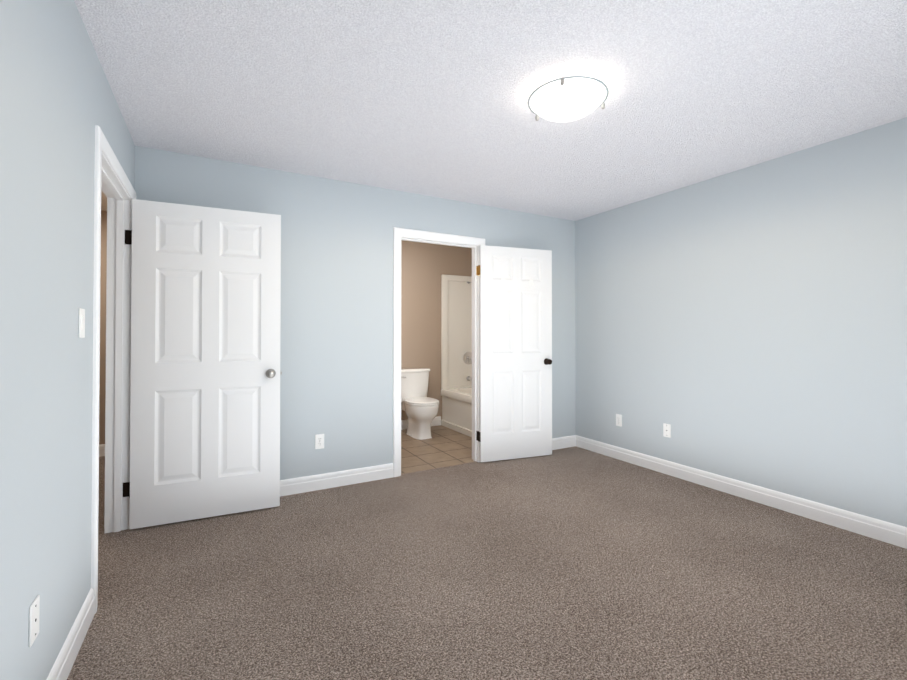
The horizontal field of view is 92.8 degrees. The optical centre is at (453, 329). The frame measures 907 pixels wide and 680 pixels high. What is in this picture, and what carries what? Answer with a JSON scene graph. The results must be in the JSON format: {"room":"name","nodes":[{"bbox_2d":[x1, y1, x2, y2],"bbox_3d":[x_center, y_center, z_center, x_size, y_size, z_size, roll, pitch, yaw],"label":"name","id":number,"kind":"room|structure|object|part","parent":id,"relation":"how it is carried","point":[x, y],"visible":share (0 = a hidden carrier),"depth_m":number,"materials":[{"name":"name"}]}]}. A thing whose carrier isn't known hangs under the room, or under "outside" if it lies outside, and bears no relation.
{"room":"empty bedroom","nodes":[
{"label":"empty bedroom","id":0,"kind":"room"},
{"bbox_2d":[0,0,134,679],"bbox_3d":[-1.110,-0.001,0.940,0.114,2.440,4.204,0,-1,-29],"label":"wall","id":1,"kind":"structure","parent":0,"point":[58,102],"depth_m":1.35,"materials":[{"name":"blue paint"}]},
{"bbox_2d":[29,595,39,646],"bbox_3d":[-1.226,0.851,1.264,0.006,0.115,0.070,0,-1,-29],"label":"electrical outlet plate","id":2,"kind":"object","parent":1,"relation":"attached to","point":[34,610],"visible":1,"depth_m":1.26,"materials":[{"name":"white plastic"}]},
{"bbox_2d":[46,588,94,679],"bbox_3d":[-0.830,1.157,0.554,0.014,0.117,2.990,0,-1,-29],"label":"baseboard","id":3,"kind":"structure","parent":1,"relation":"attached to","point":[61,669],"depth_m":1.60,"materials":[{"name":"white wood"}]},
{"bbox_2d":[79,308,84,337],"bbox_3d":[-1.461,-0.025,1.702,0.010,0.115,0.070,0,-1,-29],"label":"light switch","id":4,"kind":"object","parent":1,"relation":"attached to","point":[81,323],"visible":1,"depth_m":1.69,"materials":[{"name":"white plastic"}]},
{"bbox_2d":[91,125,135,613],"bbox_3d":[-1.850,0.174,2.287,0.136,2.120,1.013,0,-1,-29],"label":"door frame","id":5,"kind":"structure","parent":1,"relation":"attached to","point":[117,398],"depth_m":2.64,"materials":[{"name":"white wood"}]},
{"bbox_2d":[123,230,131,496],"bbox_3d":[-2.022,0.208,2.684,0.042,1.654,0.003,0,-1,-29],"label":"entry jamb hinge leaf","id":6,"kind":"structure","parent":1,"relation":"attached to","point":[126,484],"depth_m":2.68,"materials":[{"name":"black metal"}]},
{"bbox_2d":[129,199,281,529],"bbox_3d":[-1.602,0.212,2.854,0.873,2.032,0.173,0,-1,-25],"label":"entry door","id":7,"kind":"structure","parent":1,"relation":"in","point":[205,362],"depth_m":2.82,"materials":[{"name":"white paint"}]},
{"bbox_3d":[-1.273,0.304,3.006,0.065,0.065,0.173,0,-1,-25],"label":"knob","id":8,"kind":"part","parent":7,"relation":"part of","materials":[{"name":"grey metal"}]},
{"bbox_2d":[99,210,106,444],"bbox_3d":[-3.682,0.034,4.247,1.172,2.440,0.114,0,-1,-29],"label":"wall","id":9,"kind":"structure","parent":0,"point":[102,391],"depth_m":4.29,"materials":[{"name":"beige paint"}]},
{"bbox_2d":[99,444,104,456],"bbox_3d":[-3.656,1.195,4.175,1.110,0.117,0.014,0,-1,-29],"label":"baseboard","id":10,"kind":"structure","parent":9,"relation":"attached to","point":[102,446],"depth_m":4.27,"materials":[{"name":"white"}]},
{"bbox_2d":[135,146,575,479],"bbox_3d":[-0.405,0.030,3.799,4.118,2.440,0.114,0,-1,-29],"label":"wall","id":11,"kind":"structure","parent":0,"point":[336,358],"depth_m":3.46,"materials":[{"name":"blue paint"}]},
{"bbox_2d":[315,434,323,448],"bbox_3d":[-1.042,0.873,3.367,0.070,0.115,0.008,0,-1,-29],"label":"electrical outlet","id":12,"kind":"object","parent":11,"relation":"attached to","point":[319,441],"visible":1,"depth_m":3.36,"materials":[{"name":"white plastic"}]},
{"bbox_2d":[280,463,392,496],"bbox_3d":[-1.287,1.185,3.210,1.789,0.117,0.040,0,-1,-29],"label":"baseboard","id":13,"kind":"structure","parent":11,"relation":"attached to","point":[298,485],"depth_m":3.41,"materials":[{"name":"white wood"}]},
{"bbox_2d":[393,227,484,476],"bbox_3d":[-0.136,0.191,3.948,0.930,2.120,0.153,0,-1,-29],"label":"door frame","id":14,"kind":"structure","parent":11,"relation":"attached to","point":[398,233],"depth_m":3.79,"materials":[{"name":"white wood"}]},
{"bbox_2d":[478,245,551,461],"bbox_3d":[0.613,0.226,4.188,0.792,2.032,0.173,0,-1,-20],"label":"bathroom door","id":15,"kind":"structure","parent":11,"relation":"in","point":[515,353],"depth_m":4.16,"materials":[{"name":"white paint"}]},
{"bbox_3d":[0.917,0.318,4.297,0.065,0.065,0.173,0,-1,-20],"label":"knob","id":16,"kind":"part","parent":15,"relation":"part of","materials":[{"name":"black metal"}]},
{"bbox_2d":[552,435,573,449],"bbox_3d":[0.806,1.197,4.384,1.151,0.117,0.014,0,-1,-29],"label":"baseboard","id":17,"kind":"structure","parent":11,"relation":"attached to","point":[568,441],"depth_m":4.57,"materials":[{"name":"white wood"}]},
{"bbox_2d":[401,240,471,419],"bbox_3d":[-0.598,0.049,5.589,2.708,2.440,0.114,0,-1,-29],"label":"wall","id":18,"kind":"structure","parent":0,"point":[425,267],"depth_m":5.64,"materials":[{"name":"beige paint"}]},
{"bbox_2d":[401,416,440,429],"bbox_3d":[-0.910,1.208,5.331,1.695,0.117,0.014,0,-1,-29],"label":"baseboard","id":19,"kind":"structure","parent":18,"relation":"attached to","point":[436,421],"depth_m":5.67,"materials":[{"name":"white wood"}]},
{"bbox_2d":[401,425,476,473],"bbox_3d":[-0.203,1.311,4.863,2.708,0.100,1.744,0,-1,-29],"label":"floor","id":20,"kind":"structure","parent":0,"point":[443,446],"depth_m":4.49,"materials":[{"name":"beige tile"}]},
{"bbox_2d":[401,368,438,439],"bbox_3d":[-0.443,0.877,5.188,0.534,0.775,0.707,0,-1,-29],"label":"toilet","id":21,"kind":"object","parent":20,"relation":"on","point":[419,407],"visible":0.85,"depth_m":5.10,"materials":[{"name":"white ceramic"}]},
{"bbox_3d":[-0.545,0.705,5.405,0.480,0.347,0.208,0,-1,-29],"label":"tank","id":22,"kind":"part","parent":21,"relation":"part of","materials":[{"name":"white ceramic"}]},
{"bbox_3d":[-0.545,0.512,5.407,0.506,0.040,0.232,0,-1,-29],"label":"tank lid","id":23,"kind":"part","parent":21,"relation":"part of","materials":[{"name":"white ceramic"}]},
{"bbox_3d":[-0.380,0.847,5.104,0.382,0.040,0.498,0,-1,-29],"label":"seat lid","id":24,"kind":"part","parent":21,"relation":"part of","materials":[{"name":"white plastic"}]},
{"bbox_2d":[441,274,471,436],"bbox_3d":[0.543,0.263,5.273,0.780,2.004,1.534,0,-1,-29],"label":"shower","id":25,"kind":"object","parent":20,"relation":"on","point":[456,342],"visible":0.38,"depth_m":5.81,"materials":[{"name":"white plastic"}]},
{"bbox_3d":[0.552,0.025,5.280,0.760,1.520,1.534,0,-1,-29],"label":"surround panel","id":26,"kind":"part","parent":25,"relation":"part of","materials":[{"name":"white plastic"}]},
{"bbox_3d":[0.253,0.010,5.870,0.176,1.392,0.187,0,-1,-29],"label":"valve trim","id":27,"kind":"part","parent":25,"relation":"part of","materials":[{"name":"silver metal"}]},
{"bbox_2d":[67,446,906,679],"bbox_3d":[-0.433,1.286,2.498,5.414,0.100,6.298,0,-1,-29],"label":"floor carpet","id":28,"kind":"object","parent":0,"point":[574,563],"visible":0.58,"depth_m":2.07,"materials":[{"name":"brown carpet"}]},
{"bbox_2d":[74,0,906,220],"bbox_3d":[-0.433,-1.254,2.526,5.414,0.100,6.298,0,-1,-29],"label":"ceiling","id":29,"kind":"structure","parent":0,"point":[426,97],"depth_m":2.14,"materials":[{"name":"white paint"}]},
{"bbox_2d":[527,76,608,122],"bbox_3d":[0.578,-1.144,2.200,0.400,0.126,0.402,0,-1,-29],"label":"ceiling light","id":30,"kind":"object","parent":29,"relation":"attached to","point":[562,99],"visible":1,"depth_m":2.11,"materials":[{"name":"white glass"}]},
{"bbox_2d":[575,117,906,526],"bbox_3d":[2.392,0.020,2.880,0.114,2.440,4.204,0,-1,-29],"label":"wall","id":31,"kind":"structure","parent":0,"point":[748,324],"depth_m":3.07,"materials":[{"name":"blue paint"}]},
{"bbox_2d":[616,414,621,426],"bbox_3d":[1.599,0.878,4.178,0.008,0.115,0.070,0,-1,-29],"label":"electrical outlet","id":32,"kind":"object","parent":31,"relation":"attached to","point":[618,419],"visible":1,"depth_m":4.17,"materials":[{"name":"white plastic"}]},
{"bbox_2d":[663,423,670,437],"bbox_3d":[1.845,0.873,3.734,0.006,0.115,0.070,0,-1,-29],"label":"electrical outlet plate","id":33,"kind":"object","parent":31,"relation":"attached to","point":[666,430],"visible":1,"depth_m":3.73,"materials":[{"name":"white plastic"}]},
{"bbox_2d":[574,435,906,548],"bbox_3d":[2.309,1.181,2.887,0.014,0.117,4.090,0,-1,-29],"label":"baseboard","id":34,"kind":"structure","parent":31,"relation":"attached to","point":[883,531],"depth_m":3.05,"materials":[{"name":"white wood"}]}
]}

